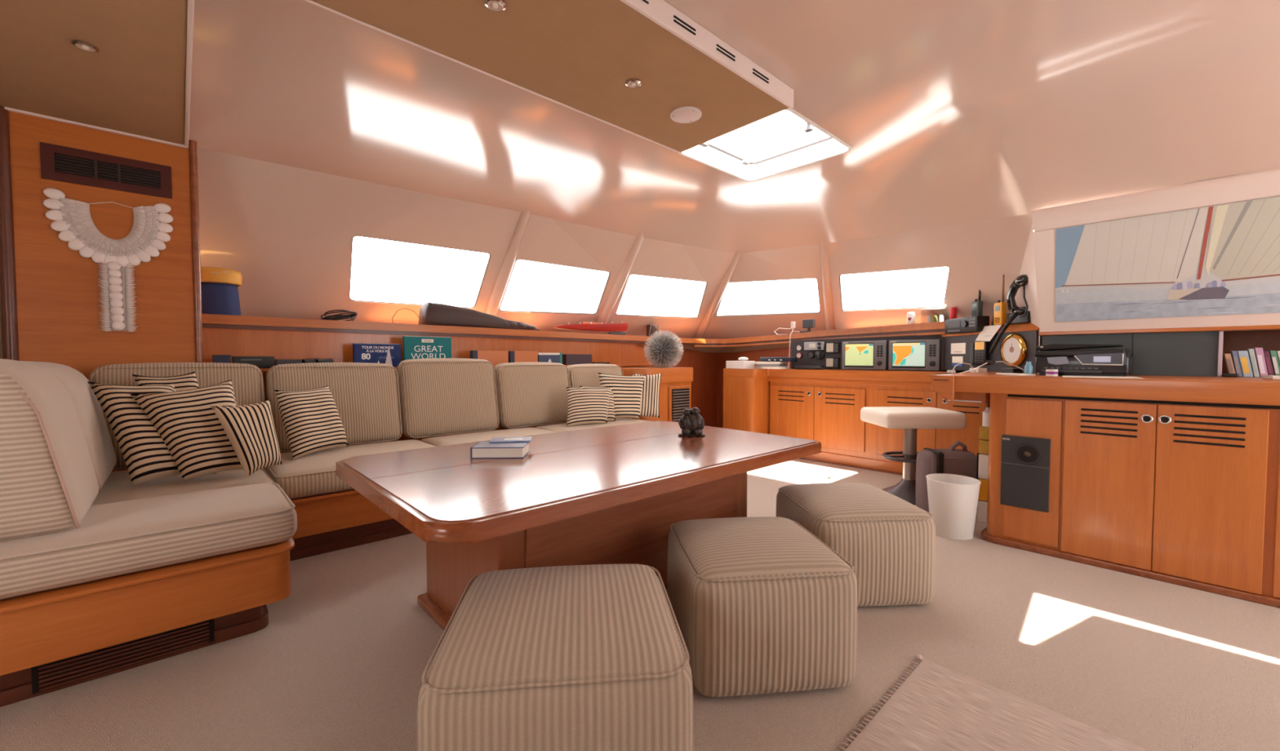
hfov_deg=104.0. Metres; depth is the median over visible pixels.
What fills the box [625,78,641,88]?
ceiling spotlight
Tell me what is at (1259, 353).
book
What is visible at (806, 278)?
window
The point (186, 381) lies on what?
striped pillow
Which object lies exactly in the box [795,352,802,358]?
gauge
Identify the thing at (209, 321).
shelf
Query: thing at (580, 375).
cushion
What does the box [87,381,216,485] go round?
striped pillow
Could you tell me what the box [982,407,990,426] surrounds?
bottle
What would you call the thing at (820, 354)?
knob
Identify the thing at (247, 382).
cushion
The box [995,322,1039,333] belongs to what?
shelf
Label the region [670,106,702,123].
ceiling speaker
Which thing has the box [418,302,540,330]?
guitar case
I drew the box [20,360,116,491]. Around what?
cushion
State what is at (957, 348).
card
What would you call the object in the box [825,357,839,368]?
display
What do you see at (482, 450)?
book
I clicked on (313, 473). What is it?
seat cushion
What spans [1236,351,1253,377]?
book
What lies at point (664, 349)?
ball
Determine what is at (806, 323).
camera
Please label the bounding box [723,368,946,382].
countertop
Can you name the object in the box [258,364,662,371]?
trim
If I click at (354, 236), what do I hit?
window
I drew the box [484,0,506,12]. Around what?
ceiling spotlight
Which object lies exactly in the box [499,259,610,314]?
window
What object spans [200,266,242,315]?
lidded basket
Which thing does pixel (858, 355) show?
monitor
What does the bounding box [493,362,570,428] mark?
cushion
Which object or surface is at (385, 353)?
picture book
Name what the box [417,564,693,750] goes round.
ottoman
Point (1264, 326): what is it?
trim
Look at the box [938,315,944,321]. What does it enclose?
pot
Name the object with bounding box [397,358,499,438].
cushion
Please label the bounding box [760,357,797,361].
case
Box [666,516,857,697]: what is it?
ottoman
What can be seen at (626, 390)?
striped pillow
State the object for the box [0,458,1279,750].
floor
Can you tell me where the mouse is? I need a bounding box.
[737,356,748,360]
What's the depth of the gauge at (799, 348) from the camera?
5.36 m
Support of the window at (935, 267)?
in the wall at (977, 255)
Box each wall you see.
[0,304,2,359]
[8,111,521,471]
[496,213,826,338]
[650,345,944,427]
[826,213,1031,329]
[944,335,1134,375]
[1009,226,1039,373]
[1032,195,1279,335]
[1134,331,1279,376]
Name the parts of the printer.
scanner lid, control panel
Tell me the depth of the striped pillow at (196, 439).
2.41 m
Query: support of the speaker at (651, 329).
on the shelf at (209, 321)
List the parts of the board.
board panel, board panel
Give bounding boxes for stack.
[977,407,990,523]
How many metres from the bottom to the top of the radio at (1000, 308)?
0.365 m
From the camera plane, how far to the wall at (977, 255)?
4.09 m
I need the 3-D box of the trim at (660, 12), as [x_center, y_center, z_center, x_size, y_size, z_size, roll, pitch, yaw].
[-0.450,-1.404,1.469,3.390,0.095,0.018,-2,3,-43]
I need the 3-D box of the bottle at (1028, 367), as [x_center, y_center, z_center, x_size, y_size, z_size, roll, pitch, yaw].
[2.315,-0.042,2.978,0.040,0.080,0.040,-2,3,-43]
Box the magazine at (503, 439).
[488,436,532,443]
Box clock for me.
[1000,333,1027,367]
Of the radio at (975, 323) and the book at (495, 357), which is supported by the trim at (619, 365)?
the book at (495, 357)
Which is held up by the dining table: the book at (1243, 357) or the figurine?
the figurine
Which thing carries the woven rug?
on the floor
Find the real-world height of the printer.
0.183 m
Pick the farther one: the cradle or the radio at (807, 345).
the radio at (807, 345)
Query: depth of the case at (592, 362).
5.31 m
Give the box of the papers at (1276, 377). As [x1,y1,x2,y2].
[1261,375,1279,379]
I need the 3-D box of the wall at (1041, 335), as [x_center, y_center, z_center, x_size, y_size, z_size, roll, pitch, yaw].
[2.289,0.226,5.034,0.423,1.300,4.220,-1,2,-22]
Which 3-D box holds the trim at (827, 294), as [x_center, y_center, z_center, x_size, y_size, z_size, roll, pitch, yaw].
[2.140,-0.942,5.672,0.144,0.990,1.105,1,2,27]
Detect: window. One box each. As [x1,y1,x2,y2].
[348,235,490,308]
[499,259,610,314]
[616,274,706,317]
[715,278,820,316]
[839,266,949,311]
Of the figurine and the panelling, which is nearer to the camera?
the figurine
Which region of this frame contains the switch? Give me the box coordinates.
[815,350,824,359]
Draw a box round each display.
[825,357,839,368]
[826,342,839,353]
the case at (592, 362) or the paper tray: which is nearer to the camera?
the paper tray
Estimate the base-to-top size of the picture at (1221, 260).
0.583 m
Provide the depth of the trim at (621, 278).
5.42 m
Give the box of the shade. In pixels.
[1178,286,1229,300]
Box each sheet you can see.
[975,324,1001,341]
[1062,375,1144,378]
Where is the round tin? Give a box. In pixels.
[1045,368,1057,376]
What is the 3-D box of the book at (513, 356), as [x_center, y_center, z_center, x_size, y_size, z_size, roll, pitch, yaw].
[-1.111,-0.163,4.736,0.290,0.136,0.060,-2,3,-43]
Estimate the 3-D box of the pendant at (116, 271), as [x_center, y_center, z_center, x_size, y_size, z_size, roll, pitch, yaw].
[-2.964,-0.449,2.830,0.069,0.392,0.035,-2,3,-43]
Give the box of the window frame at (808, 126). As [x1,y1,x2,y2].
[678,107,852,181]
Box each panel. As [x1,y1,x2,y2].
[0,0,187,144]
[310,0,788,151]
[791,322,1040,373]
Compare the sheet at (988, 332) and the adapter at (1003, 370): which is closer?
the adapter at (1003, 370)
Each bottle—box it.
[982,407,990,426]
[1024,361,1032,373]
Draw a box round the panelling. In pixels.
[202,327,650,453]
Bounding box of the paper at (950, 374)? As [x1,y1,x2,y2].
[950,373,977,374]
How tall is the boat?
0.160 m
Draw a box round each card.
[951,342,965,354]
[951,356,963,366]
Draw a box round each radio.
[804,342,824,350]
[944,315,989,333]
[971,289,982,316]
[993,274,1006,324]
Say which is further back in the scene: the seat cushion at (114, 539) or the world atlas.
the world atlas
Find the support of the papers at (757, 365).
on the papers at (756, 367)
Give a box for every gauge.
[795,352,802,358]
[796,345,802,351]
[807,351,814,358]
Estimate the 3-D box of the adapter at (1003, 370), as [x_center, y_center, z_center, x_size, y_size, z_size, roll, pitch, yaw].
[2.430,-0.030,3.268,0.060,0.035,0.120,0,2,5]
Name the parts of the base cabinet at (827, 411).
door, door, rail, skirting, door, door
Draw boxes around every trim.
[0,105,19,360]
[4,0,194,148]
[188,139,203,362]
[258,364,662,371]
[303,0,681,153]
[484,210,530,315]
[596,232,644,323]
[619,0,793,108]
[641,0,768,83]
[694,249,740,338]
[819,240,835,330]
[1031,168,1279,231]
[1038,324,1279,335]
[1223,329,1279,332]
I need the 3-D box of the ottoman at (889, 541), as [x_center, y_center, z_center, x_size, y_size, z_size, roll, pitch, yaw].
[0.975,0.755,2.344,0.549,0.427,0.589,0,2,-5]
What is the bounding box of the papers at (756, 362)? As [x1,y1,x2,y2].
[755,361,785,364]
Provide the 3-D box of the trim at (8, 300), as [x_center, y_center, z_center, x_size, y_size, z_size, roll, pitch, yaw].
[-3.264,-0.220,2.590,0.054,2.360,0.054,-2,3,-43]
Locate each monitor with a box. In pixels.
[841,340,887,369]
[888,338,940,370]
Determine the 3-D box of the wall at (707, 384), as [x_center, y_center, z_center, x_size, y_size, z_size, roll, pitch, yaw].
[1.616,0.223,5.552,1.360,1.270,3.070,-2,3,-43]
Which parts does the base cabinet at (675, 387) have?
door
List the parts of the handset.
hanging cord, coiled cord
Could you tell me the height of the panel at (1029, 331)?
0.361 m
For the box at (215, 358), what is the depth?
3.23 m
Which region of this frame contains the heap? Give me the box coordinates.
[791,364,828,369]
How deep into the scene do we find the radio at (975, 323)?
3.95 m
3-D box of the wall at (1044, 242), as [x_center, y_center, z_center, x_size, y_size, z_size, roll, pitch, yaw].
[3.494,-0.570,2.372,0.140,0.675,2.590,-2,3,-43]
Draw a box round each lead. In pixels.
[946,362,976,373]
[959,360,1024,373]
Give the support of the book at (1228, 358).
on the countertop at (969, 388)
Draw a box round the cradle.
[1007,311,1031,324]
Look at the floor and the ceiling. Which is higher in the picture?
the ceiling
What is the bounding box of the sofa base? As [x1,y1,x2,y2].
[0,488,412,706]
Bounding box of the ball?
[643,329,684,368]
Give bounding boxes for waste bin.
[925,473,981,540]
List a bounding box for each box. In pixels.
[212,355,231,363]
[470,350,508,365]
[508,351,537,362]
[725,360,755,368]
[920,307,946,322]
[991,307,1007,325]
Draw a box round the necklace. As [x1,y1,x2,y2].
[42,187,173,332]
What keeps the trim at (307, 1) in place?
attached to the ceiling
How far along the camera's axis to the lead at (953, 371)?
3.38 m
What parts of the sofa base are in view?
moulding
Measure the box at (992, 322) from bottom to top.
0.139 m
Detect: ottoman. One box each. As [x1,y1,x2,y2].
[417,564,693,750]
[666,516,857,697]
[775,482,935,606]
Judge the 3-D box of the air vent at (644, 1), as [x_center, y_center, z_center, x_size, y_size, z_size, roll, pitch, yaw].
[-0.216,-1.412,1.672,2.290,0.022,0.008,-2,3,-43]
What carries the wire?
on the shelf at (209, 321)
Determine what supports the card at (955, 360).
attached to the panel at (1029, 331)
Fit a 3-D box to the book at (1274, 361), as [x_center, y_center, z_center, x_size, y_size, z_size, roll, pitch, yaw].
[3.347,-0.061,2.637,0.121,0.140,0.044,-2,3,-43]
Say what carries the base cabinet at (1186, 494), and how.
on the floor
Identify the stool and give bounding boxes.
[860,406,966,505]
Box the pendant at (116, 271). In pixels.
[106,261,126,331]
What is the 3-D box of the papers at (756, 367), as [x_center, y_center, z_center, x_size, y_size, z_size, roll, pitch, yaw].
[1.438,-0.086,5.439,0.200,0.026,0.300,-2,3,-43]
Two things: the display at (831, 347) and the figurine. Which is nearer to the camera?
the figurine
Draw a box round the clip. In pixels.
[1221,373,1239,377]
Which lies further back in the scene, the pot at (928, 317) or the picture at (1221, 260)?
the pot at (928, 317)
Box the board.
[1041,330,1223,376]
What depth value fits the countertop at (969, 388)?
2.47 m
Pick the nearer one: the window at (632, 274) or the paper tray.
the paper tray
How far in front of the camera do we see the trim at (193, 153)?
3.06 m
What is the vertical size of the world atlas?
0.248 m
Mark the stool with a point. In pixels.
(911, 419)
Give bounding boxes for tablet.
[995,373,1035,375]
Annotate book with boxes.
[352,342,400,367]
[470,440,529,458]
[537,352,562,364]
[1222,353,1235,373]
[1230,351,1242,377]
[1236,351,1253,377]
[1246,348,1259,377]
[1253,347,1267,377]
[1263,351,1274,375]
[1268,350,1279,375]
[1275,351,1279,366]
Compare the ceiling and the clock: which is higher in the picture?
the ceiling
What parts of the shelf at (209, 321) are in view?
cable coil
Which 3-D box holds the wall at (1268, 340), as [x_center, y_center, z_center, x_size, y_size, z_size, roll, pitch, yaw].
[3.760,0.360,2.602,0.040,1.200,2.520,-2,3,-43]
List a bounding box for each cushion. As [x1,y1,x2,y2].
[0,359,99,542]
[0,483,297,599]
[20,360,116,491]
[88,362,265,470]
[91,467,275,505]
[263,440,436,498]
[266,362,402,452]
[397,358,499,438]
[421,427,557,446]
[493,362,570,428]
[534,417,648,432]
[565,364,623,388]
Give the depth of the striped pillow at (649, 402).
4.84 m
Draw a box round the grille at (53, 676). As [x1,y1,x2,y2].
[31,618,214,693]
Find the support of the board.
on the countertop at (969, 388)
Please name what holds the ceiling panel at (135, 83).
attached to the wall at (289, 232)
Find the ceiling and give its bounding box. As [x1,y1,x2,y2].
[188,0,1279,253]
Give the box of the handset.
[988,274,1028,354]
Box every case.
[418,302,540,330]
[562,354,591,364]
[591,362,609,364]
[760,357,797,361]
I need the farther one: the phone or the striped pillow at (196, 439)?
the phone
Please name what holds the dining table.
on the floor
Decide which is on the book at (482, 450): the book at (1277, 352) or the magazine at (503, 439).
the magazine at (503, 439)
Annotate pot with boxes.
[926,315,932,322]
[933,315,937,322]
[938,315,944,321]
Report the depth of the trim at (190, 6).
2.58 m
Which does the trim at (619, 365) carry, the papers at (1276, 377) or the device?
the device
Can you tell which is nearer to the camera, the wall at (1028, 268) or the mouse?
the wall at (1028, 268)
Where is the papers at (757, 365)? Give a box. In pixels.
[755,364,786,366]
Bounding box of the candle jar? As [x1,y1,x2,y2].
[906,311,915,324]
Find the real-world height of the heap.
0.041 m
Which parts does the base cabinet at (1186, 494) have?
panel, door, skirting, ring handle, ring handle, door, panel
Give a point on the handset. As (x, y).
(1022, 280)
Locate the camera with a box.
[799,319,815,333]
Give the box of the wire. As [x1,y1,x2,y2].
[391,307,421,324]
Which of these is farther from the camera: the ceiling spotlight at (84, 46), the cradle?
the cradle
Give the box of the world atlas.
[402,335,451,360]
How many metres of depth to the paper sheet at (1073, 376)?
2.67 m
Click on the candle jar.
(910, 315)
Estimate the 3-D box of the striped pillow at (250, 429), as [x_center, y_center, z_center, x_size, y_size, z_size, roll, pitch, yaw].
[-1.924,0.308,2.461,0.181,0.357,0.250,1,2,28]
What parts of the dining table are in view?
edge moulding, panel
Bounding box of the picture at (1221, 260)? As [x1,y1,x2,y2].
[1055,196,1279,321]
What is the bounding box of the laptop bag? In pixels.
[915,440,979,511]
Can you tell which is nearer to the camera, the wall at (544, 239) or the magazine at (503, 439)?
the magazine at (503, 439)
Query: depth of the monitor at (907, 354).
4.50 m
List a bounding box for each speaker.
[646,324,658,336]
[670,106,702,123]
[1000,434,1050,512]
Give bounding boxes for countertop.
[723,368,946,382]
[929,370,1279,405]
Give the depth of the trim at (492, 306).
4.77 m
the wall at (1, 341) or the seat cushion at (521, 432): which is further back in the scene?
the seat cushion at (521, 432)
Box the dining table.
[335,421,822,633]
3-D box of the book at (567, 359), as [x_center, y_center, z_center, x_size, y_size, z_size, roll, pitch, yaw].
[-0.645,-0.164,5.157,0.325,0.110,0.070,-2,3,-43]
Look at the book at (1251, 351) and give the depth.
2.65 m
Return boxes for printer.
[1034,344,1133,376]
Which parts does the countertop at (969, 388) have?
drawer pull, drawer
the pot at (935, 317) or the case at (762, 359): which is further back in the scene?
the case at (762, 359)
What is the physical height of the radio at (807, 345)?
0.085 m
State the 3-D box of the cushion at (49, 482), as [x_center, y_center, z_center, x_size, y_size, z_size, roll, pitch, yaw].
[-2.196,0.227,1.685,0.462,0.578,0.619,-2,3,-43]
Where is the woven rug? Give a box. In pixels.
[833,653,1151,750]
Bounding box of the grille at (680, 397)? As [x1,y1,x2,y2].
[671,388,689,422]
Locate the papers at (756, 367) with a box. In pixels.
[755,366,789,368]
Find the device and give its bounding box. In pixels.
[231,356,274,368]
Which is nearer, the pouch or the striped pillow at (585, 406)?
the pouch
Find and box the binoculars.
[302,358,333,363]
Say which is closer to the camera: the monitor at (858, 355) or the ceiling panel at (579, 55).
the ceiling panel at (579, 55)
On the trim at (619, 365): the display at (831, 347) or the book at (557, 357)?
the book at (557, 357)
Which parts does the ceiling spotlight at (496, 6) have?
bulb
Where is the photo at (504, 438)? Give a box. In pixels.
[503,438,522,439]
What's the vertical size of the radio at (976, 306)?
0.295 m
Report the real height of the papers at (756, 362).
0.026 m
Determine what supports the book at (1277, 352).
on the countertop at (969, 388)
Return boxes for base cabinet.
[620,366,693,422]
[723,376,990,475]
[981,393,1279,608]
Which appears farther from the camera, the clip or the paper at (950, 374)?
the paper at (950, 374)
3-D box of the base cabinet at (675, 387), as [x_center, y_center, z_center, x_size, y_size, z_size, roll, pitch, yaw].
[0.079,0.385,5.570,0.835,0.945,0.631,-2,3,-43]
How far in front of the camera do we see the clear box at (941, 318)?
4.40 m
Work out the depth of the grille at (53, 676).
1.67 m
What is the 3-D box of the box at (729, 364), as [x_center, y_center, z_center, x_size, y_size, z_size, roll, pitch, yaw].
[1.119,-0.121,5.579,0.170,0.085,0.280,-1,2,-33]
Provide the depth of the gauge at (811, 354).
5.26 m
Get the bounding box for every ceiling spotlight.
[71,40,98,53]
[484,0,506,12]
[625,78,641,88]
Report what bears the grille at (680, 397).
attached to the base cabinet at (675, 387)
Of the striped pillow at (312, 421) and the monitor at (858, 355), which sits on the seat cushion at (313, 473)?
the striped pillow at (312, 421)
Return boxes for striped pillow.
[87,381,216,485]
[129,379,262,481]
[132,371,199,391]
[210,400,282,476]
[274,385,349,460]
[565,386,612,426]
[579,386,615,421]
[598,373,646,418]
[629,373,661,418]
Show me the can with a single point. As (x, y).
(953, 311)
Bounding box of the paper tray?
[1040,368,1102,373]
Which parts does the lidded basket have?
lid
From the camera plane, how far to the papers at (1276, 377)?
2.45 m
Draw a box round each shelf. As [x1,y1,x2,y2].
[202,309,946,352]
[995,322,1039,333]
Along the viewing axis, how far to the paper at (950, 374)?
3.08 m
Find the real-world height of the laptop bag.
0.501 m
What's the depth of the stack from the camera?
3.18 m
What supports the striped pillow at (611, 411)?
on the seat cushion at (557, 428)
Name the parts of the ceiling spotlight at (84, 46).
bulb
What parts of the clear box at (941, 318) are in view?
lid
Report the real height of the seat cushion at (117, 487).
0.128 m
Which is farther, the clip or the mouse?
the mouse
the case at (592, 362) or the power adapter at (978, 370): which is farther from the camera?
the case at (592, 362)
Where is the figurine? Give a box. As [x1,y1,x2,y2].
[677,407,705,436]
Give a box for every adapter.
[773,321,799,366]
[969,368,986,372]
[1001,368,1022,373]
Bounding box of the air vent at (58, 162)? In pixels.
[40,142,172,199]
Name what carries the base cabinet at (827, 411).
on the floor
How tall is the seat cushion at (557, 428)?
0.147 m
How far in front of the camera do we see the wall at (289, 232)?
3.36 m
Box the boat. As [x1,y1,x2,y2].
[554,320,627,334]
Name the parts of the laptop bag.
handle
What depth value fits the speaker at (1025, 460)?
2.72 m
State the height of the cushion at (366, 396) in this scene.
0.564 m
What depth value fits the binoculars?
3.59 m
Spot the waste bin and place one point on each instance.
(953, 499)
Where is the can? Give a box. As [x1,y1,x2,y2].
[950,306,957,319]
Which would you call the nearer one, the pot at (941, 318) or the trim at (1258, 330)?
the trim at (1258, 330)
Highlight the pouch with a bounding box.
[275,359,302,365]
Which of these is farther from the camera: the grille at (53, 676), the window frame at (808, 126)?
the window frame at (808, 126)
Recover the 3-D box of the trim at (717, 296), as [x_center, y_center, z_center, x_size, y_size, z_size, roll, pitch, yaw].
[0.950,-0.934,6.425,0.118,1.020,1.704,0,2,-10]
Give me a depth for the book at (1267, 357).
2.61 m
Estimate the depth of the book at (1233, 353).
2.69 m
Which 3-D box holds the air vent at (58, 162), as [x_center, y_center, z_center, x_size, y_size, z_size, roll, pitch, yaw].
[-2.978,-1.142,2.810,0.506,0.188,0.012,-2,3,-43]
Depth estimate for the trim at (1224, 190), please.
2.81 m
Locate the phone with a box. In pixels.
[969,341,989,364]
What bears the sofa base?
on the floor
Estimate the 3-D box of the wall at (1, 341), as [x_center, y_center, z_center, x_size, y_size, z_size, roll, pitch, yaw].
[-3.994,-0.270,2.460,1.260,2.470,0.040,-2,3,-43]
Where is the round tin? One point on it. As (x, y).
(1049, 372)
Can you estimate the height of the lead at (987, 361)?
0.087 m

